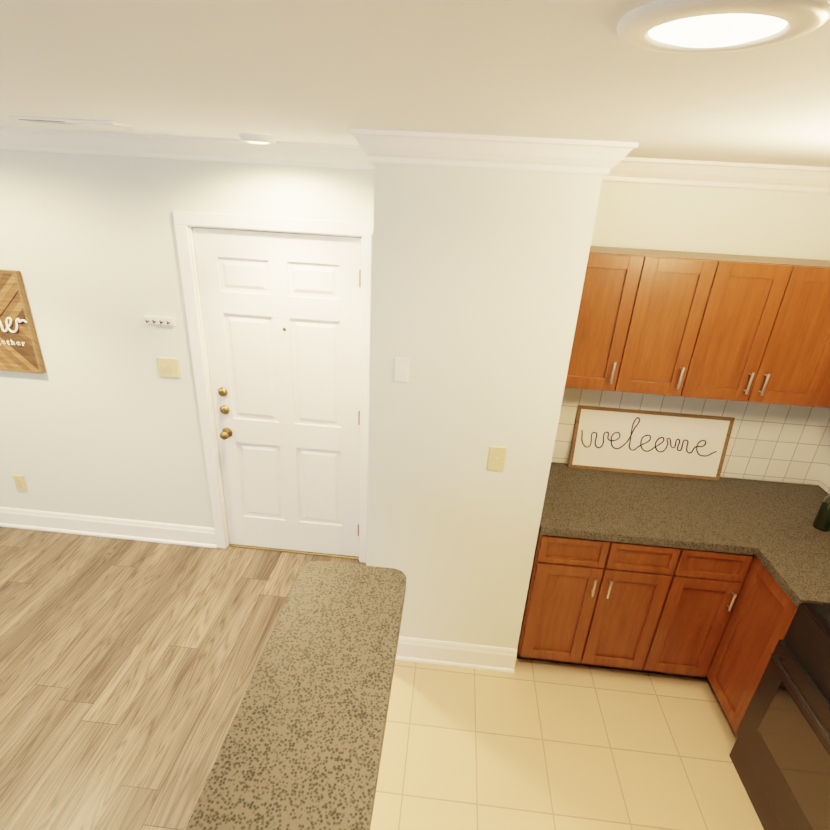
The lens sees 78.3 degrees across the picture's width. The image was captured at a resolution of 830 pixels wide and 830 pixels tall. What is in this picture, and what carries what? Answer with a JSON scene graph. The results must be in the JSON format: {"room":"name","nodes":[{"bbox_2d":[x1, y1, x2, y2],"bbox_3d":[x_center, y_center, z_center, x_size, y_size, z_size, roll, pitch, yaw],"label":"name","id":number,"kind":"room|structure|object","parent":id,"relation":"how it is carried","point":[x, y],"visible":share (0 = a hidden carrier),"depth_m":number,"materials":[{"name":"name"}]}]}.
{"room":"kitchen","nodes":[
{"label":"kitchen","id":0,"kind":"room"},
{"bbox_2d":[0,527,365,829],"bbox_3d":[-1.608,2.441,-0.026,7.110,0.060,7.920,5,24,4],"label":"floor","id":1,"kind":"structure","parent":0,"point":[127,669],"depth_m":2.56,"materials":[{"name":"brown wood"}]},
{"bbox_2d":[0,150,373,527],"bbox_3d":[-1.917,-0.312,3.057,3.600,2.440,0.150,5,24,4],"label":"wall","id":2,"kind":"structure","parent":0,"point":[100,417],"depth_m":2.83,"materials":[{"name":"grey paint"}]},
{"bbox_2d":[12,474,27,490],"bbox_3d":[-2.615,0.452,3.371,0.078,0.125,0.010,5,24,4],"label":"outlet","id":3,"kind":"object","parent":2,"relation":"attached to","point":[20,482],"visible":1,"depth_m":3.37,"materials":[{"name":"beige plastic"}]},
{"bbox_2d":[0,269,45,373],"bbox_3d":[-2.478,-0.538,2.906,0.605,0.587,0.040,5,24,4],"label":"gather sign","id":4,"kind":"object","parent":2,"relation":"attached to","point":[20,351],"visible":1,"depth_m":2.90,"materials":[{"name":"brown wood"}]},
{"bbox_2d":[0,507,216,548],"bbox_3d":[-2.491,0.727,3.472,2.340,0.148,0.027,5,24,4],"label":"baseboard","id":5,"kind":"structure","parent":2,"relation":"attached to","point":[158,532],"depth_m":3.44,"materials":[{"name":"white paint"}]},
{"bbox_2d":[144,316,174,325],"bbox_3d":[-1.418,-0.518,2.813,0.170,0.040,0.040,5,24,4],"label":"key rack","id":6,"kind":"object","parent":2,"relation":"attached to","point":[158,320],"visible":1,"depth_m":2.82,"materials":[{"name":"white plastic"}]},
{"bbox_2d":[157,357,180,377],"bbox_3d":[-1.423,-0.272,2.933,0.125,0.120,0.017,5,24,4],"label":"light switch","id":7,"kind":"object","parent":2,"relation":"attached to","point":[168,367],"visible":1,"depth_m":2.93,"materials":[{"name":"beige plastic"}]},
{"bbox_2d":[0,127,347,168],"bbox_3d":[-1.808,-1.332,2.477,3.480,0.097,0.074,5,24,4],"label":"crown molding","id":8,"kind":"structure","parent":2,"relation":"attached to","point":[11,139],"depth_m":2.43,"materials":[{"name":"white paint"}]},
{"bbox_2d":[173,211,372,562],"bbox_3d":[-0.762,-0.043,3.007,1.034,2.107,0.086,5,24,4],"label":"door frame","id":9,"kind":"structure","parent":2,"relation":"attached to","point":[185,223],"depth_m":2.79,"materials":[{"name":"white paint"}]},
{"bbox_2d":[193,227,360,556],"bbox_3d":[-0.756,-0.006,3.008,0.900,2.022,0.104,5,24,4],"label":"front door","id":10,"kind":"structure","parent":2,"relation":"in","point":[281,311],"depth_m":2.94,"materials":[{"name":"white paint"}]},
{"bbox_2d":[0,0,829,166],"bbox_3d":[-1.480,0.149,-1.042,7.110,0.080,7.920,5,24,4],"label":"ceiling","id":11,"kind":"structure","parent":0,"point":[322,71],"depth_m":0.84,"materials":[{"name":"white paint"}]},
{"bbox_2d":[9,116,133,126],"bbox_3d":[-1.288,-1.103,1.920,0.400,0.010,0.130,5,24,4],"label":"ceiling vent","id":12,"kind":"object","parent":11,"relation":"in","point":[74,122],"visible":1,"depth_m":1.88,"materials":[{"name":"white metal"}]},
{"bbox_2d":[238,133,276,143],"bbox_3d":[-0.643,-1.129,2.087,0.150,0.032,0.150,5,24,4],"label":"recessed light","id":13,"kind":"object","parent":11,"relation":"in","point":[257,138],"visible":1,"depth_m":2.03,"materials":[{"name":"white paint"}]},
{"bbox_2d":[617,0,829,53],"bbox_3d":[0.305,-0.391,0.519,0.190,0.014,0.190,5,24,4],"label":"recessed light","id":14,"kind":"object","parent":11,"relation":"in","point":[693,26],"visible":1,"depth_m":0.49,"materials":[{"name":"white paint"}]},
{"bbox_2d":[368,164,602,648],"bbox_3d":[0.229,0.013,2.594,0.780,2.440,0.870,5,24,4],"label":"wall","id":15,"kind":"structure","parent":0,"point":[478,276],"depth_m":2.04,"materials":[{"name":"grey paint"}]},
{"bbox_2d":[366,234,372,565],"bbox_3d":[-0.147,0.152,2.644,0.086,2.107,0.656,5,24,4],"label":"door frame","id":16,"kind":"structure","parent":15,"relation":"attached to","point":[369,392],"depth_m":2.17,"materials":[{"name":"white paint"}]},
{"bbox_2d":[393,357,409,382],"bbox_3d":[-0.055,-0.179,2.050,0.062,0.105,0.017,5,24,4],"label":"light switch","id":17,"kind":"object","parent":15,"relation":"attached to","point":[401,369],"visible":1,"depth_m":2.05,"materials":[{"name":"white plastic"}]},
{"bbox_2d":[396,636,516,672],"bbox_3d":[0.119,1.231,2.664,0.807,0.148,0.057,5,24,4],"label":"baseboard","id":18,"kind":"structure","parent":15,"relation":"attached to","point":[463,655],"depth_m":2.64,"materials":[{"name":"white paint"}]},
{"bbox_2d":[340,128,643,182],"bbox_3d":[0.246,-0.869,1.689,0.928,0.097,0.074,5,24,4],"label":"crown molding","id":19,"kind":"structure","parent":15,"relation":"attached to","point":[608,161],"depth_m":1.69,"materials":[{"name":"white paint"}]},
{"bbox_2d":[486,445,506,471],"bbox_3d":[0.349,0.190,2.172,0.075,0.120,0.017,5,24,4],"label":"light switch","id":20,"kind":"object","parent":15,"relation":"attached to","point":[496,458],"visible":1,"depth_m":2.17,"materials":[{"name":"beige plastic"}]},
{"bbox_2d":[370,658,763,829],"bbox_3d":[0.763,2.033,1.113,2.360,0.004,4.590,5,24,4],"label":"kitchen tile floor","id":21,"kind":"structure","parent":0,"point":[527,744],"depth_m":2.27,"materials":[{"name":"beige tile"}]},
{"bbox_2d":[516,526,695,670],"bbox_3d":[0.916,0.841,2.744,0.686,0.875,0.627,5,24,4],"label":"base cabinet","id":22,"kind":"object","parent":21,"relation":"on","point":[587,600],"depth_m":2.44,"materials":[{"name":"brown wood"}]},
{"bbox_2d":[540,462,829,553],"bbox_3d":[1.375,0.460,2.524,1.570,0.040,0.630,5,24,4],"label":"countertop","id":23,"kind":"structure","parent":22,"relation":"on","point":[747,516],"depth_m":2.46,"materials":[{"name":"brown stone"}]},
{"bbox_2d":[568,405,734,480],"bbox_3d":[1.251,0.149,2.726,0.800,0.355,0.061,5,24,4],"label":"welcome sign","id":24,"kind":"object","parent":23,"relation":"on","point":[683,445],"visible":1,"depth_m":2.72,"materials":[{"name":"white wood"}]},
{"bbox_2d":[813,495,829,531],"bbox_3d":[1.908,0.420,2.339,0.068,0.235,0.068,5,24,4],"label":"bottle","id":25,"kind":"object","parent":23,"relation":"on","point":[821,522],"visible":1,"depth_m":2.35,"materials":[{"name":"green glass"}]},
{"bbox_2d":[628,546,759,677],"bbox_3d":[1.326,0.884,2.699,0.384,0.875,0.671,5,24,4],"label":"base cabinet","id":26,"kind":"object","parent":21,"relation":"on","point":[715,583],"depth_m":2.41,"materials":[{"name":"brown wood"}]},
{"bbox_2d":[756,550,829,605],"bbox_3d":[1.795,0.686,2.068,0.630,0.040,0.306,5,24,4],"label":"countertop","id":27,"kind":"structure","parent":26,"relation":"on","point":[806,577],"depth_m":2.08,"materials":[{"name":"brown stone"}]},
{"bbox_2d":[698,558,798,735],"bbox_3d":[1.748,1.098,2.270,0.692,0.875,0.336,5,24,4],"label":"base cabinet","id":28,"kind":"object","parent":21,"relation":"on","point":[760,613],"depth_m":2.27,"materials":[{"name":"brown wood"}]},
{"bbox_2d":[729,602,829,829],"bbox_3d":[1.694,1.199,1.716,0.697,1.134,0.753,5,24,4],"label":"range","id":29,"kind":"object","parent":21,"relation":"on","point":[779,755],"visible":1,"depth_m":1.91,"materials":[{"name":"black metal"}]},
{"bbox_2d":[555,182,829,485],"bbox_3d":[1.420,-0.014,2.805,1.560,2.440,0.250,5,24,4],"label":"wall","id":30,"kind":"structure","parent":0,"point":[782,224],"depth_m":2.28,"materials":[{"name":"grey paint"}]},
{"bbox_2d":[565,246,664,392],"bbox_3d":[0.820,-0.451,2.344,0.339,0.590,0.342,5,24,4],"label":"upper cabinet","id":31,"kind":"object","parent":30,"relation":"attached to","point":[619,290],"depth_m":2.18,"materials":[{"name":"brown wood"}]},
{"bbox_2d":[633,249,740,397],"bbox_3d":[1.076,-0.430,2.328,0.405,0.590,0.342,5,24,4],"label":"upper cabinet","id":32,"kind":"object","parent":30,"relation":"attached to","point":[693,289],"depth_m":2.16,"materials":[{"name":"brown wood"}]},
{"bbox_2d":[551,387,829,484],"bbox_3d":[1.410,0.056,2.695,1.560,0.560,0.007,5,24,4],"label":"backsplash","id":33,"kind":"structure","parent":30,"relation":"attached to","point":[779,442],"depth_m":2.67,"materials":[{"name":"white tile"}]},
{"bbox_2d":[637,158,829,193],"bbox_3d":[1.431,-1.022,2.185,1.490,0.097,0.074,5,24,4],"label":"crown molding","id":34,"kind":"structure","parent":30,"relation":"attached to","point":[769,177],"depth_m":2.18,"materials":[{"name":"white paint"}]},
{"bbox_2d":[701,253,829,405],"bbox_3d":[1.479,-0.397,2.303,0.635,0.590,0.342,5,24,4],"label":"upper cabinet","id":35,"kind":"object","parent":30,"relation":"attached to","point":[748,328],"depth_m":2.15,"materials":[{"name":"brown wood"}]},
{"bbox_2d":[819,459,829,493],"bbox_3d":[2.022,0.909,0.848,0.007,0.560,3.949,5,24,4],"label":"backsplash","id":36,"kind":"structure","parent":30,"relation":"attached to","point":[824,480],"depth_m":2.70,"materials":[{"name":"white tile"}]},
{"bbox_2d":[825,390,829,406],"bbox_3d":[1.966,-0.169,1.851,0.416,0.590,0.624,5,24,4],"label":"upper cabinet","id":37,"kind":"object","parent":30,"relation":"attached to","point":[827,404],"depth_m":2.24,"materials":[{"name":"brown wood"}]},
{"bbox_3d":[-0.356,1.130,0.000,0.120,2.440,3.320,5,24,4],"label":"wall","id":38,"kind":"structure","parent":0,"visible":0},
{"bbox_3d":[-0.285,0.956,0.922,0.164,0.074,1.547,5,24,4],"label":"trim","id":39,"kind":"structure","parent":38,"relation":"on","visible":0},
{"bbox_2d":[185,561,406,829],"bbox_3d":[-0.280,0.868,0.968,0.360,0.045,1.702,5,24,4],"label":"bar","id":40,"kind":"object","parent":39,"relation":"on","point":[301,747],"visible":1,"depth_m":1.24,"materials":[{"name":"stone"}]}
]}

